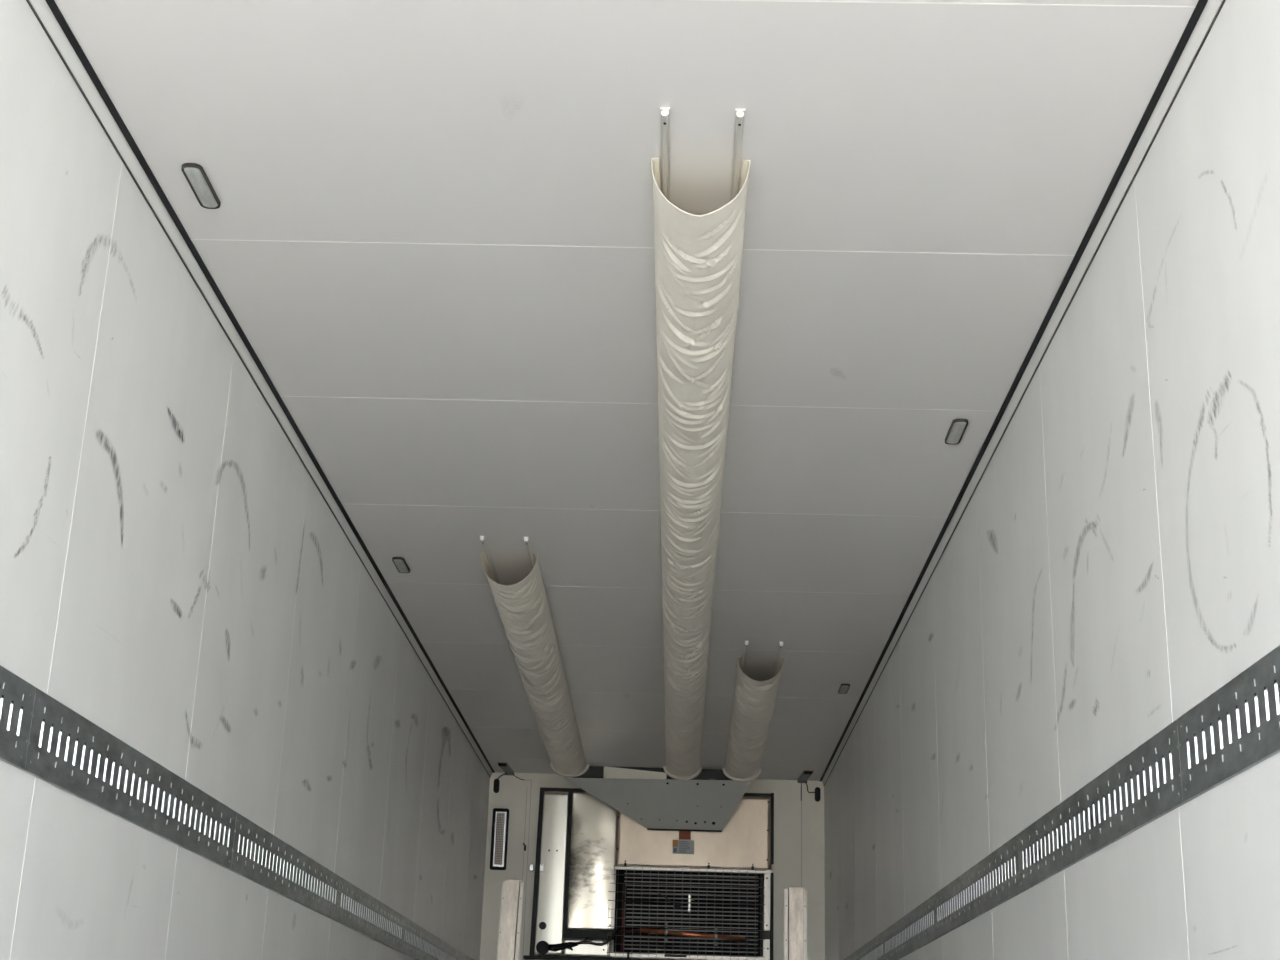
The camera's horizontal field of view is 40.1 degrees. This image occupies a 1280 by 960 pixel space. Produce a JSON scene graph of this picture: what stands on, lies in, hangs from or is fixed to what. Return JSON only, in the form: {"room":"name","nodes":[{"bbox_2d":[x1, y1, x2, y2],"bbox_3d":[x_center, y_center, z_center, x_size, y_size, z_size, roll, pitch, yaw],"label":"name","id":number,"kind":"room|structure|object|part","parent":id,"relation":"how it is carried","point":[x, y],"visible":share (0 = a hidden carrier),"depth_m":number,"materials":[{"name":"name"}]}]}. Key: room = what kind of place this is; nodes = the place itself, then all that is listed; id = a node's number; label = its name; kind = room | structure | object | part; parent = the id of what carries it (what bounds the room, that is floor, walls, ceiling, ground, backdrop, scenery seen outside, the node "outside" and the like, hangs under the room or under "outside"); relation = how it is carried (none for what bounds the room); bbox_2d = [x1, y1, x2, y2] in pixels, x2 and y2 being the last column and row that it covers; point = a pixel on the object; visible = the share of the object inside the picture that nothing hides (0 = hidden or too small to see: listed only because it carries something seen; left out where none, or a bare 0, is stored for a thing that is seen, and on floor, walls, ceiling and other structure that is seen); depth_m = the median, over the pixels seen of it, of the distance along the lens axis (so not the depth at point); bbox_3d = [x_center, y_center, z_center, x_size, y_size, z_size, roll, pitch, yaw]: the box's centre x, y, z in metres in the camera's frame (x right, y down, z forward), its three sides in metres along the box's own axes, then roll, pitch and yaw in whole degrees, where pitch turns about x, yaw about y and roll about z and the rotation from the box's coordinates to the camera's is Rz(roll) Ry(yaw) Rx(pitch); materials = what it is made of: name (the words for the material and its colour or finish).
{"room":"cargo space","nodes":[
{"label":"cargo space","id":0,"kind":"room"},
{"bbox_2d":[0,0,489,959],"bbox_3d":[-1.304,1.161,5.989,0.081,2.650,14.035,1,-19,1],"label":"wall","id":1,"kind":"structure","parent":0,"point":[175,576],"depth_m":4.72,"materials":[{"name":"white laminate"}]},
{"bbox_2d":[0,665,35,769],"bbox_3d":[-1.322,0.232,2.884,0.007,0.180,1.836,1,-19,1],"label":"rail","id":2,"kind":"object","parent":1,"relation":"attached to","point":[17,696],"visible":1,"depth_m":3.66,"materials":[{"name":"metal"}]},
{"bbox_2d":[22,688,236,869],"bbox_3d":[-1.290,0.830,4.622,0.007,0.180,1.838,1,-19,1],"label":"rail","id":3,"kind":"object","parent":1,"relation":"attached to","point":[66,750],"visible":1,"depth_m":4.38,"materials":[{"name":"metal"}]},
{"bbox_2d":[26,0,494,776],"bbox_3d":[-1.219,-0.090,6.364,0.016,0.034,13.934,1,-19,1],"label":"trim","id":4,"kind":"structure","parent":1,"relation":"attached to","point":[41,7],"depth_m":5.01,"materials":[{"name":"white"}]},
{"bbox_2d":[230,813,339,920],"bbox_3d":[-1.258,1.425,6.354,0.007,0.180,1.820,1,-19,1],"label":"rail","id":5,"kind":"object","parent":1,"relation":"attached to","point":[258,855],"visible":1,"depth_m":6.18,"materials":[{"name":"metal"}]},
{"bbox_2d":[336,877,403,951],"bbox_3d":[-1.226,2.019,8.080,0.007,0.180,1.828,1,-19,1],"label":"rail","id":6,"kind":"object","parent":1,"relation":"attached to","point":[358,910],"visible":1,"depth_m":7.94,"materials":[{"name":"metal"}]},
{"bbox_2d":[401,917,447,959],"bbox_3d":[-1.193,2.617,9.820,0.007,0.180,1.848,1,-19,1],"label":"rail","id":7,"kind":"object","parent":1,"relation":"attached to","point":[419,943],"visible":1,"depth_m":9.59,"materials":[{"name":"metal"}]},
{"bbox_2d":[447,944,473,959],"bbox_3d":[-1.161,3.217,11.565,0.007,0.180,1.838,1,-19,1],"label":"rail","id":8,"kind":"object","parent":1,"relation":"attached to","point":[453,953],"visible":1,"depth_m":11.09,"materials":[{"name":"metal"}]},
{"bbox_2d":[54,0,1198,780],"bbox_3d":[0.004,-0.111,6.402,2.620,0.101,14.035,1,-19,1],"label":"ceiling","id":9,"kind":"structure","parent":0,"point":[431,233],"depth_m":4.83,"materials":[{"name":"white plastic"}]},
{"bbox_2d":[181,163,220,208],"bbox_3d":[-1.119,-0.747,4.473,0.052,0.014,0.224,1,-19,1],"label":"recessed light","id":10,"kind":"object","parent":9,"relation":"in","point":[195,175],"visible":1,"depth_m":4.46,"materials":[{"name":"grey plastic"}]},
{"bbox_2d":[392,557,409,572],"bbox_3d":[-1.054,0.377,7.743,0.052,0.014,0.224,1,-19,1],"label":"recessed light","id":11,"kind":"object","parent":9,"relation":"in","point":[400,563],"visible":1,"depth_m":7.72,"materials":[{"name":"grey plastic"}]},
{"bbox_2d":[479,536,589,776],"bbox_3d":[-0.543,1.204,9.883,0.293,0.159,5.512,1,-19,1],"label":"air duct","id":12,"kind":"object","parent":9,"relation":"attached to","point":[523,608],"visible":1,"depth_m":8.93,"materials":[{"name":"beige fabric"}]},
{"bbox_3d":[-0.625,1.119,9.857,0.021,0.018,5.395,1,-19,1],"label":"mounting rail","id":13,"kind":"part","parent":12,"relation":"part of","materials":[{"name":"silver metal"}]},
{"bbox_3d":[-0.441,1.123,9.852,0.021,0.018,5.395,1,-19,1],"label":"mounting rail","id":14,"kind":"part","parent":12,"relation":"part of","materials":[{"name":"silver metal"}]},
{"bbox_2d":[564,766,751,831],"bbox_3d":[0.123,2.296,12.619,1.348,0.406,0.360,1,-19,1],"label":"air duct manifold","id":15,"kind":"object","parent":9,"relation":"attached to","point":[650,797],"visible":0.84,"depth_m":12.55,"materials":[{"name":"grey metal"}]},
{"bbox_3d":[-0.035,2.103,12.533,0.451,0.102,0.010,1,-19,1],"label":"baffle panel","id":16,"kind":"part","parent":15,"relation":"part of","materials":[{"name":"white laminate"}]},
{"bbox_2d":[651,108,749,779],"bbox_3d":[0.224,0.671,8.246,0.277,0.168,8.926,1,-19,1],"label":"air duct","id":17,"kind":"object","parent":9,"relation":"hanging from","point":[698,258],"visible":1,"depth_m":5.53,"materials":[{"name":"beige fabric"}]},
{"bbox_3d":[0.137,0.581,8.222,0.021,0.018,8.810,1,-19,2],"label":"mounting rail","id":18,"kind":"part","parent":17,"relation":"part of","materials":[{"name":"silver metal"}]},
{"bbox_3d":[0.057,-0.850,4.055,0.023,0.021,0.004,1,-19,1],"label":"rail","id":19,"kind":"part","parent":17,"relation":"part of","materials":[{"name":"silver metal"}]},
{"bbox_3d":[0.310,0.585,8.217,0.025,0.018,8.810,1,-19,1],"label":"mounting rail","id":20,"kind":"part","parent":17,"relation":"part of","materials":[{"name":"silver metal"}]},
{"bbox_3d":[0.231,-0.846,4.051,0.023,0.021,0.004,1,-19,1],"label":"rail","id":21,"kind":"part","parent":17,"relation":"part of","materials":[{"name":"silver metal"}]},
{"bbox_2d":[722,641,783,781],"bbox_3d":[0.684,1.504,10.664,0.294,0.147,3.797,1,-19,1],"label":"air duct","id":22,"kind":"object","parent":9,"relation":"attached to","point":[753,700],"visible":1,"depth_m":10.28,"materials":[{"name":"beige fabric"}]},
{"bbox_3d":[0.588,1.424,10.636,0.050,0.018,3.680,1,-19,1],"label":"mounting rail","id":23,"kind":"part","parent":22,"relation":"part of","materials":[{"name":"silver metal"}]},
{"bbox_3d":[0.764,1.428,10.632,0.050,0.018,3.680,1,-19,1],"label":"mounting rail","id":24,"kind":"part","parent":22,"relation":"part of","materials":[{"name":"silver metal"}]},
{"bbox_2d":[838,684,849,693],"bbox_3d":[1.148,1.177,9.873,0.052,0.014,0.224,1,-19,1],"label":"recessed light","id":25,"kind":"object","parent":9,"relation":"in","point":[843,689],"visible":1,"depth_m":9.85,"materials":[{"name":"grey plastic"}]},
{"bbox_2d":[945,419,967,444],"bbox_3d":[1.078,-0.163,5.978,0.052,0.014,0.224,1,-19,1],"label":"recessed light","id":26,"kind":"object","parent":9,"relation":"in","point":[956,431],"visible":1,"depth_m":5.96,"materials":[{"name":"grey plastic"}]},
{"bbox_2d":[480,772,824,959],"bbox_3d":[0.086,3.454,12.543,2.460,2.650,0.101,1,-19,1],"label":"wall","id":27,"kind":"structure","parent":0,"point":[799,861],"depth_m":12.74,"materials":[{"name":"white laminate"}]},
{"bbox_2d":[493,779,499,792],"bbox_3d":[-1.057,2.251,12.913,0.041,0.104,0.023,1,-19,1],"label":"sensor","id":28,"kind":"object","parent":27,"relation":"attached to","point":[496,782],"visible":1,"depth_m":12.90,"materials":[{"name":"black plastic"}]},
{"bbox_2d":[490,808,508,869],"bbox_3d":[-1.024,2.617,12.787,0.119,0.442,0.022,1,-19,1],"label":"air vent","id":29,"kind":"object","parent":27,"relation":"in","point":[500,818],"visible":1,"depth_m":12.78,"materials":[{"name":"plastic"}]},
{"bbox_3d":[-1.022,2.619,12.791,0.079,0.395,0.013,1,-19,1],"label":"perforated panel","id":30,"kind":"part","parent":29,"relation":"part of","materials":[{"name":"white plastic"}]},
{"bbox_2d":[496,879,523,959],"bbox_3d":[-0.967,3.763,12.378,0.204,1.858,0.049,1,-19,1],"label":"channel","id":31,"kind":"object","parent":27,"relation":"attached to","point":[512,889],"visible":1,"depth_m":12.58,"materials":[{"name":"metal"}]},
{"bbox_2d":[497,762,523,779],"bbox_3d":[-0.955,2.120,12.738,0.201,0.059,0.433,1,-19,1],"label":"bracket","id":32,"kind":"object","parent":27,"relation":"attached to","point":[506,768],"visible":1,"depth_m":12.80,"materials":[{"name":"grey metal"}]},
{"bbox_3d":[-0.973,2.099,12.738,0.071,0.021,0.422,0,-19,4],"label":"bracket plate","id":33,"kind":"part","parent":32,"relation":"part of","materials":[{"name":"grey metal"}]},
{"bbox_2d":[523,787,774,959],"bbox_3d":[0.070,3.116,12.553,1.783,1.795,0.103,1,-19,1],"label":"refrigeration unit","id":34,"kind":"object","parent":27,"relation":"attached to","point":[601,877],"visible":0.93,"depth_m":12.63,"materials":[{"name":"grey metal"}]},
{"bbox_3d":[0.314,2.654,12.686,0.156,0.099,0.005,1,-19,1],"label":"data plate","id":35,"kind":"part","parent":34,"relation":"part of","materials":[{"name":"grey metal"}]},
{"bbox_2d":[784,887,806,959],"bbox_3d":[1.094,3.807,12.324,0.165,1.860,0.049,1,-19,1],"label":"channel","id":36,"kind":"object","parent":27,"relation":"attached to","point":[795,898],"visible":1,"depth_m":12.54,"materials":[{"name":"metal"}]},
{"bbox_2d":[798,770,814,800],"bbox_3d":[1.217,2.210,12.667,0.132,0.149,0.432,1,-19,1],"label":"bracket","id":37,"kind":"object","parent":27,"relation":"attached to","point":[805,775],"visible":1,"depth_m":12.79,"materials":[{"name":"grey metal"}]},
{"bbox_3d":[1.197,2.146,12.682,0.071,0.021,0.422,2,-19,-1],"label":"bracket plate","id":38,"kind":"part","parent":37,"relation":"part of","materials":[{"name":"grey metal"}]},
{"bbox_2d":[815,787,820,801],"bbox_3d":[1.301,2.303,12.851,0.041,0.104,0.023,1,-19,1],"label":"sensor","id":39,"kind":"object","parent":27,"relation":"attached to","point":[817,789],"visible":1,"depth_m":12.84,"materials":[{"name":"black plastic"}]},
{"bbox_2d":[824,0,1279,959],"bbox_3d":[1.233,1.217,5.923,0.081,2.650,14.035,1,-19,1],"label":"wall","id":40,"kind":"structure","parent":0,"point":[1113,564],"depth_m":4.27,"materials":[{"name":"white laminate"}]},
{"bbox_2d":[849,931,883,959],"bbox_3d":[1.258,2.679,9.781,0.007,0.180,1.836,1,-19,1],"label":"rail","id":41,"kind":"object","parent":40,"relation":"attached to","point":[873,949],"visible":1,"depth_m":9.44,"materials":[{"name":"metal"}]},
{"bbox_2d":[884,894,936,959],"bbox_3d":[1.226,2.081,8.041,0.007,0.180,1.840,1,-19,1],"label":"rail","id":42,"kind":"object","parent":40,"relation":"attached to","point":[916,929],"visible":1,"depth_m":7.88,"materials":[{"name":"metal"}]},
{"bbox_2d":[935,834,1021,938],"bbox_3d":[1.194,1.485,6.306,0.007,0.180,1.826,1,-19,1],"label":"rail","id":43,"kind":"object","parent":40,"relation":"attached to","point":[994,880],"visible":1,"depth_m":6.13,"materials":[{"name":"metal"}]},
{"bbox_2d":[820,0,1225,785],"bbox_3d":[1.222,-0.037,6.301,0.016,0.034,13.934,1,-19,1],"label":"trim","id":44,"kind":"structure","parent":40,"relation":"attached to","point":[1211,8],"depth_m":4.85,"materials":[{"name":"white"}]},
{"bbox_2d":[1018,719,1184,891],"bbox_3d":[1.162,0.891,4.580,0.007,0.180,1.822,1,-19,1],"label":"rail","id":45,"kind":"object","parent":40,"relation":"attached to","point":[1145,785],"visible":1,"depth_m":4.34,"materials":[{"name":"metal"}]},
{"bbox_2d":[1177,645,1279,802],"bbox_3d":[1.130,0.296,2.851,0.007,0.180,1.831,1,-19,1],"label":"rail","id":46,"kind":"object","parent":40,"relation":"attached to","point":[1236,728],"visible":1,"depth_m":3.37,"materials":[{"name":"metal"}]}
]}

